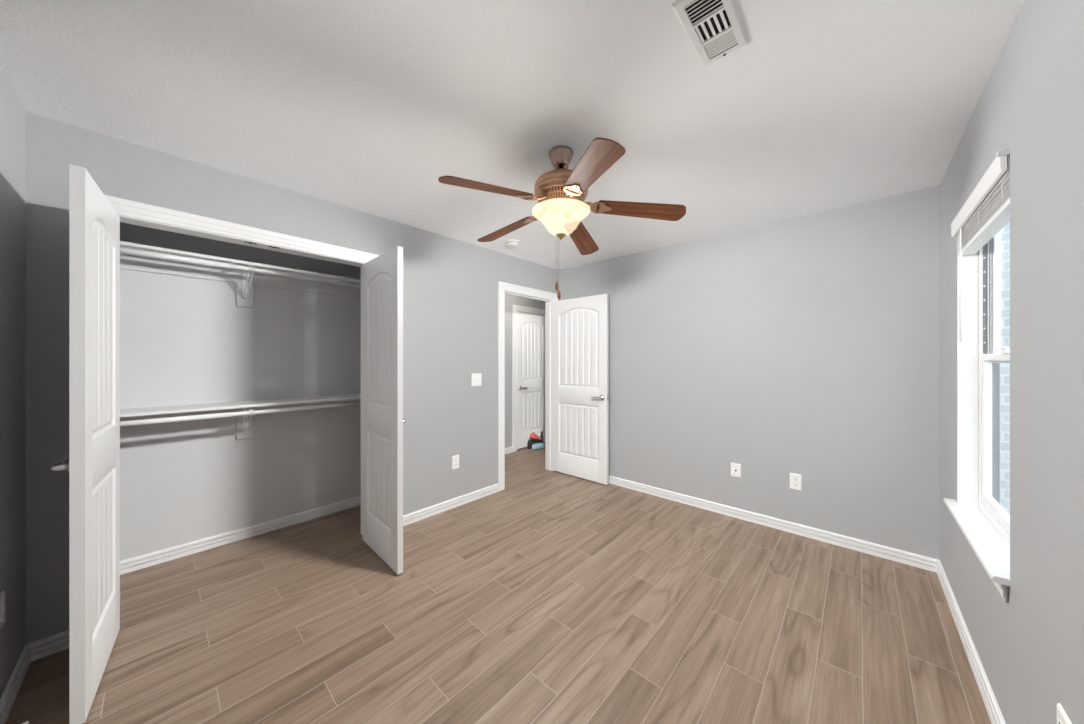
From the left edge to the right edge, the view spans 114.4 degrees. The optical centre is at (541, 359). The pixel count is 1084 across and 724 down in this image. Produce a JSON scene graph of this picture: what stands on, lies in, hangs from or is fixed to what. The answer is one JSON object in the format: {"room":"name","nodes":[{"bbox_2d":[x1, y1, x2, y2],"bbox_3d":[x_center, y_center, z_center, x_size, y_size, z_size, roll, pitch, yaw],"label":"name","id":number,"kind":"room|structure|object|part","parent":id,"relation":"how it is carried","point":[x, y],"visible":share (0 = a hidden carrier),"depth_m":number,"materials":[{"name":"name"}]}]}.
{"room":"empty bedroom","nodes":[
{"label":"empty bedroom","id":0,"kind":"room"},
{"bbox_2d":[0,64,25,697],"bbox_3d":[-1.498,0.118,0.755,4.257,2.440,0.110,0,0,42],"label":"wall","id":1,"kind":"structure","parent":0,"point":[12,111],"depth_m":1.41,"materials":[{"name":"grey paint"}]},
{"bbox_2d":[0,591,4,628],"bbox_3d":[-2.002,0.930,1.294,0.076,0.122,0.009,0,0,42],"label":"electrical outlet","id":2,"kind":"object","parent":1,"relation":"attached to","point":[2,594],"visible":1,"depth_m":1.29,"materials":[{"name":"white plastic"}]},
{"bbox_2d":[0,644,30,723],"bbox_3d":[-1.131,1.298,0.506,3.106,0.079,0.016,0,0,42],"label":"baseboard","id":3,"kind":"structure","parent":1,"relation":"attached to","point":[9,695],"depth_m":1.38,"materials":[{"name":"white paint"}]},
{"bbox_2d":[120,222,360,560],"bbox_3d":[-2.233,0.118,2.709,0.110,2.440,1.794,0,0,42],"label":"wall","id":4,"kind":"structure","parent":0,"point":[184,340],"depth_m":2.56,"materials":[{"name":"paint"}]},
{"bbox_2d":[120,241,360,297],"bbox_3d":[-2.080,-0.625,2.570,0.305,0.107,1.792,0,0,42],"label":"closet shelf","id":5,"kind":"object","parent":4,"relation":"attached to","point":[127,261],"visible":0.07,"depth_m":2.49,"materials":[{"name":"white paint"}]},
{"bbox_2d":[120,496,360,574],"bbox_3d":[-2.187,1.298,2.667,0.016,0.079,1.794,0,0,42],"label":"baseboard","id":6,"kind":"structure","parent":4,"relation":"attached to","point":[136,563],"depth_m":2.55,"materials":[{"name":"white paint"}]},
{"bbox_2d":[120,393,360,420],"bbox_3d":[-2.080,0.361,2.570,0.305,0.107,1.792,0,0,42],"label":"closet shelf","id":7,"kind":"object","parent":4,"relation":"attached to","point":[224,407],"visible":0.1,"depth_m":2.46,"materials":[{"name":"white paint"}]},
{"bbox_2d":[236,265,254,307],"bbox_3d":[-2.118,-0.528,2.519,0.317,0.262,0.096,0,0,42],"label":"shelf bracket","id":8,"kind":"object","parent":4,"relation":"attached to","point":[244,291],"visible":0.98,"depth_m":2.60,"materials":[{"name":"metal"}]},
{"bbox_2d":[120,247,360,286],"bbox_3d":[-1.972,-0.630,2.472,0.031,0.031,1.792,0,0,42],"label":"rod","id":9,"kind":"object","parent":8,"relation":"attached to","point":[122,249],"visible":0.77,"depth_m":2.29,"materials":[{"name":"white metal"}]},
{"bbox_3d":[-2.123,-0.551,2.524,0.266,0.215,0.028,0,0,42],"label":"bracket frame","id":10,"kind":"part","parent":8,"relation":"part of","materials":[{"name":"white metal"}]},
{"bbox_2d":[236,407,254,439],"bbox_3d":[-2.118,0.458,2.519,0.317,0.262,0.096,0,0,42],"label":"shelf bracket","id":11,"kind":"object","parent":4,"relation":"attached to","point":[244,424],"visible":0.84,"depth_m":2.60,"materials":[{"name":"metal"}]},
{"bbox_2d":[120,402,360,426],"bbox_3d":[-1.972,0.366,2.472,0.031,0.031,1.792,0,0,42],"label":"rod","id":12,"kind":"object","parent":11,"relation":"attached to","point":[228,414],"visible":0.79,"depth_m":2.29,"materials":[{"name":"white metal"}]},
{"bbox_3d":[-2.123,0.434,2.524,0.266,0.215,0.028,0,0,42],"label":"bracket frame","id":13,"kind":"part","parent":11,"relation":"part of","materials":[{"name":"white metal"}]},
{"bbox_2d":[26,111,558,643],"bbox_3d":[-1.083,0.118,2.955,0.115,2.440,3.705,0,0,42],"label":"wall","id":14,"kind":"structure","parent":0,"point":[450,285],"depth_m":2.10,"materials":[{"name":"grey paint"}]},
{"bbox_2d":[28,630,68,661],"bbox_3d":[-2.231,1.298,1.594,0.016,0.079,0.146,0,0,42],"label":"baseboard","id":15,"kind":"structure","parent":14,"relation":"attached to","point":[47,646],"depth_m":1.58,"materials":[{"name":"white paint"}]},
{"bbox_2d":[51,164,119,723],"bbox_3d":[-1.913,0.311,1.472,0.091,2.030,0.614,0,0,-43],"label":"door","id":16,"kind":"structure","parent":14,"relation":"in","point":[93,465],"depth_m":1.33,"materials":[{"name":"white paint"}]},
{"bbox_3d":[-1.801,0.393,1.311,0.128,0.025,0.041,0,0,42],"label":"handle","id":17,"kind":"part","parent":16,"relation":"part of","materials":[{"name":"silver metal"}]},
{"bbox_2d":[105,195,378,262],"bbox_3d":[-1.717,0.267,2.159,0.017,2.143,1.392,0,0,42],"label":"trim","id":18,"kind":"structure","parent":14,"relation":"attached to","point":[123,207],"depth_m":2.03,"materials":[{"name":"white paint"}]},
{"bbox_2d":[119,215,364,534],"bbox_3d":[-1.766,0.301,2.203,0.115,2.073,1.252,0,0,42],"label":"trim","id":19,"kind":"structure","parent":14,"relation":"attached to","point":[123,219],"depth_m":2.25,"materials":[{"name":"white paint"}]},
{"bbox_2d":[363,246,406,574],"bbox_3d":[-1.080,0.311,2.401,0.614,2.030,0.091,0,0,44],"label":"door","id":20,"kind":"structure","parent":14,"relation":"in","point":[383,420],"depth_m":2.32,"materials":[{"name":"white paint"}]},
{"bbox_2d":[403,483,498,525],"bbox_3d":[-0.846,1.298,3.118,0.016,0.079,1.208,0,0,42],"label":"baseboard","id":21,"kind":"structure","parent":14,"relation":"attached to","point":[421,514],"depth_m":3.12,"materials":[{"name":"white paint"}]},
{"bbox_2d":[452,455,458,469],"bbox_3d":[-0.787,0.933,3.188,0.009,0.122,0.076,0,0,42],"label":"electrical outlet","id":22,"kind":"object","parent":14,"relation":"attached to","point":[455,459],"visible":1,"depth_m":3.18,"materials":[{"name":"white plastic"}]},
{"bbox_2d":[472,373,481,385],"bbox_3d":[-0.625,0.190,3.361,0.016,0.122,0.118,0,0,42],"label":"light switch","id":23,"kind":"object","parent":14,"relation":"attached to","point":[476,377],"visible":1,"depth_m":3.36,"materials":[{"name":"white plastic"}]},
{"bbox_2d":[498,281,557,490],"bbox_3d":[-0.124,0.267,3.911,0.017,2.143,0.948,0,0,42],"label":"trim","id":24,"kind":"structure","parent":14,"relation":"attached to","point":[502,286],"depth_m":3.59,"materials":[{"name":"white paint"}]},
{"bbox_2d":[505,291,552,470],"bbox_3d":[-0.173,0.301,3.956,0.115,2.073,0.808,0,0,42],"label":"trim","id":25,"kind":"structure","parent":14,"relation":"attached to","point":[548,301],"depth_m":4.23,"materials":[{"name":"white paint"}]},
{"bbox_2d":[545,302,545,468],"bbox_3d":[-0.222,0.267,4.000,0.017,2.143,0.948,0,0,42],"label":"trim","id":26,"kind":"structure","parent":14,"relation":"attached to","point":[545,302],"depth_m":4.29,"materials":[{"name":"white paint"}]},
{"bbox_2d":[552,294,608,484],"bbox_3d":[0.405,0.311,3.955,0.777,2.030,0.146,0,0,38],"label":"door","id":27,"kind":"structure","parent":14,"relation":"in","point":[580,326],"depth_m":3.93,"materials":[{"name":"white paint"}]},
{"bbox_2d":[5,442,990,723],"bbox_3d":[0.450,1.398,2.973,4.357,0.120,5.994,0,0,42],"label":"floor","id":28,"kind":"structure","parent":0,"point":[547,597],"depth_m":1.72,"materials":[{"name":"brown wood"}]},
{"bbox_2d":[527,431,542,448],"bbox_3d":[-0.098,1.227,5.372,0.072,0.222,0.319,0,0,42],"label":"bag","id":29,"kind":"object","parent":28,"relation":"on","point":[530,442],"visible":0.74,"depth_m":5.29,"materials":[{"name":"black fabric"}]},
{"bbox_2d":[529,432,540,440],"bbox_3d":[-0.100,1.177,5.349,0.080,0.154,0.233,0,0,42],"label":"shoe","id":30,"kind":"object","parent":29,"relation":"on","point":[533,435],"visible":1,"depth_m":5.30,"materials":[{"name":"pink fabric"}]},
{"bbox_2d":[532,443,544,449],"bbox_3d":[-0.011,1.295,5.275,0.292,0.086,0.094,0,0,-28],"label":"slipper","id":31,"kind":"object","parent":28,"relation":"on","point":[535,446],"visible":0.71,"depth_m":5.21,"materials":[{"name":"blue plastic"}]},
{"bbox_2d":[0,0,1024,269],"bbox_3d":[0.450,-1.162,2.973,4.357,0.120,5.994,0,0,42],"label":"ceiling","id":32,"kind":"structure","parent":0,"point":[361,105],"depth_m":1.47,"materials":[{"name":"paint"}]},
{"bbox_2d":[505,239,519,246],"bbox_3d":[-0.272,-1.081,3.258,0.142,0.041,0.142,0,0,42],"label":"smoke detector","id":33,"kind":"object","parent":32,"relation":"attached to","point":[511,242],"visible":1,"depth_m":3.22,"materials":[{"name":"white plastic"}]},
{"bbox_2d":[438,137,685,298],"bbox_3d":[0.061,-0.712,1.886,1.193,0.780,1.232,0,0,42],"label":"ceiling fan","id":34,"kind":"object","parent":32,"relation":"hanging from","point":[560,190],"visible":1,"depth_m":1.78,"materials":[{"name":"brown wood"}]},
{"bbox_3d":[-0.254,-0.808,1.639,0.459,0.006,0.128,-5,15,-32],"label":"blade","id":35,"kind":"part","parent":34,"relation":"part of","materials":[{"name":"brown wood"}]},
{"bbox_3d":[-0.216,-0.791,2.128,0.459,0.006,0.128,-6,8,40],"label":"blade","id":36,"kind":"part","parent":34,"relation":"part of","materials":[{"name":"brown wood"}]},
{"bbox_3d":[0.101,-0.793,1.858,0.036,0.030,0.036,0,0,42],"label":"bulb","id":37,"kind":"part","parent":34,"relation":"part of","materials":[{"name":"white glass"}]},
{"bbox_3d":[0.259,-0.776,2.243,0.128,0.006,0.459,-13,-11,20],"label":"blade","id":38,"kind":"part","parent":34,"relation":"part of","materials":[{"name":"brown wood"}]},
{"bbox_3d":[0.199,-0.793,1.453,0.128,0.006,0.459,13,2,-14],"label":"blade","id":39,"kind":"part","parent":34,"relation":"part of","materials":[{"name":"brown wood"}]},
{"bbox_3d":[0.516,-0.784,1.827,0.459,0.006,0.128,7,-12,4],"label":"blade","id":40,"kind":"part","parent":34,"relation":"part of","materials":[{"name":"brown wood"}]},
{"bbox_2d":[671,0,748,66],"bbox_3d":[0.560,-1.096,1.147,0.150,0.012,0.310,0,0,42],"label":"ceiling vent","id":41,"kind":"object","parent":32,"relation":"in","point":[715,29],"visible":1,"depth_m":1.15,"materials":[{"name":"white metal"}]},
{"bbox_2d":[505,294,544,447],"bbox_3d":[-0.533,0.118,5.079,0.130,2.440,4.000,0,0,42],"label":"wall","id":42,"kind":"structure","parent":0,"point":[510,300],"depth_m":5.05,"materials":[{"name":"grey paint"}]},
{"bbox_2d":[505,446,512,453],"bbox_3d":[-1.087,1.298,4.361,0.016,0.079,1.972,0,0,42],"label":"baseboard","id":43,"kind":"structure","parent":42,"relation":"attached to","point":[509,449],"depth_m":5.03,"materials":[{"name":"white paint"}]},
{"bbox_2d":[512,305,544,451],"bbox_3d":[-0.137,0.267,5.405,0.017,2.143,0.861,0,0,42],"label":"trim","id":44,"kind":"structure","parent":42,"relation":"attached to","point":[515,308],"depth_m":5.12,"materials":[{"name":"white paint"}]},
{"bbox_2d":[517,312,544,448],"bbox_3d":[-0.132,0.301,5.400,0.091,2.030,0.696,0,0,42],"label":"door","id":45,"kind":"structure","parent":42,"relation":"in","point":[530,327],"depth_m":5.37,"materials":[{"name":"white paint"}]},
{"bbox_2d":[559,185,939,559],"bbox_3d":[1.400,0.118,3.276,3.358,2.440,0.110,0,0,42],"label":"wall","id":46,"kind":"structure","parent":0,"point":[808,346],"depth_m":2.70,"materials":[{"name":"grey paint"}]},
{"bbox_2d":[731,462,740,477],"bbox_3d":[1.647,0.939,2.968,0.078,0.118,0.014,0,0,42],"label":"cable plate","id":47,"kind":"object","parent":46,"relation":"attached to","point":[735,468],"visible":1,"depth_m":2.97,"materials":[{"name":"white plastic"}]},
{"bbox_2d":[609,475,937,572],"bbox_3d":[1.350,1.298,3.236,3.106,0.079,0.016,0,0,42],"label":"baseboard","id":48,"kind":"structure","parent":46,"relation":"attached to","point":[912,559],"depth_m":2.69,"materials":[{"name":"white paint"}]},
{"bbox_2d":[790,473,801,490],"bbox_3d":[1.955,0.940,2.691,0.076,0.122,0.009,0,0,42],"label":"electrical outlet","id":49,"kind":"object","parent":46,"relation":"attached to","point":[795,479],"visible":1,"depth_m":2.69,"materials":[{"name":"white plastic"}]},
{"bbox_2d":[940,0,1083,723],"bbox_3d":[1.309,0.118,0.781,0.136,2.440,3.705,0,0,42],"label":"wall","id":50,"kind":"structure","parent":0,"point":[1029,647],"depth_m":1.01,"materials":[{"name":"grey paint"}]},
{"bbox_2d":[937,560,1005,723],"bbox_3d":[1.253,1.298,0.832,0.016,0.079,3.705,0,0,42],"label":"baseboard","id":51,"kind":"structure","parent":50,"relation":"attached to","point":[995,715],"depth_m":1.52,"materials":[{"name":"white paint"}]},
{"bbox_2d":[944,230,1010,602],"bbox_3d":[1.912,0.052,1.478,0.174,1.548,0.911,0,0,42],"label":"window","id":52,"kind":"structure","parent":50,"relation":"in","point":[986,526],"depth_m":1.70,"materials":[{"name":"white plastic"}]},
{"bbox_2d":[951,149,1009,341],"bbox_3d":[1.881,-0.403,1.488,0.082,0.631,0.866,0,0,42],"label":"window blind","id":53,"kind":"object","parent":52,"relation":"attached to","point":[986,211],"visible":0.77,"depth_m":1.42,"materials":[{"name":"white plastic"}]},
{"bbox_3d":[1.885,-0.675,1.475,0.058,0.077,0.836,0,0,42],"label":"head rail","id":54,"kind":"part","parent":53,"relation":"part of","materials":[{"name":"white plastic"}]},
{"bbox_3d":[1.887,-0.544,1.474,0.053,0.021,0.834,0,0,42],"label":"rail","id":55,"kind":"part","parent":53,"relation":"part of","materials":[{"name":"white plastic"}]},
{"bbox_3d":[1.940,0.008,1.426,0.062,1.460,0.860,0,0,42],"label":"frame","id":56,"kind":"part","parent":52,"relation":"part of","materials":[{"name":"white plastic"}]},
{"bbox_3d":[1.931,0.341,1.434,0.026,0.735,0.796,0,0,42],"label":"sash","id":57,"kind":"part","parent":52,"relation":"part of","materials":[{"name":"white plastic"}]},
{"bbox_3d":[1.952,-0.340,1.415,0.021,0.705,0.796,0,0,42],"label":"sash","id":58,"kind":"part","parent":52,"relation":"part of","materials":[{"name":"white plastic"}]},
{"bbox_2d":[957,147,1009,505],"bbox_3d":[1.891,0.008,1.470,0.068,1.460,0.860,0,0,42],"label":"trim","id":59,"kind":"structure","parent":50,"relation":"attached to","point":[967,350],"depth_m":1.79,"materials":[{"name":"white paint"}]},
{"bbox_2d":[1057,703,1071,723],"bbox_3d":[1.281,0.928,0.858,0.009,0.122,0.076,0,0,42],"label":"electrical outlet","id":60,"kind":"object","parent":50,"relation":"attached to","point":[1062,718],"visible":1,"depth_m":0.86,"materials":[{"name":"white plastic"}]},
{"bbox_3d":[6.110,1.638,-5.553,15.488,0.100,28.000,0,0,42],"label":"ground","id":61,"kind":"structure","parent":0,"visible":0},
{"bbox_2d":[1000,222,1009,514],"bbox_3d":[5.914,0.013,0.908,6.468,3.150,0.200,0,0,42],"label":"wall","id":62,"kind":"structure","parent":61,"relation":"on","point":[1005,232],"depth_m":2.79,"materials":[{"name":"brick"}]}
]}

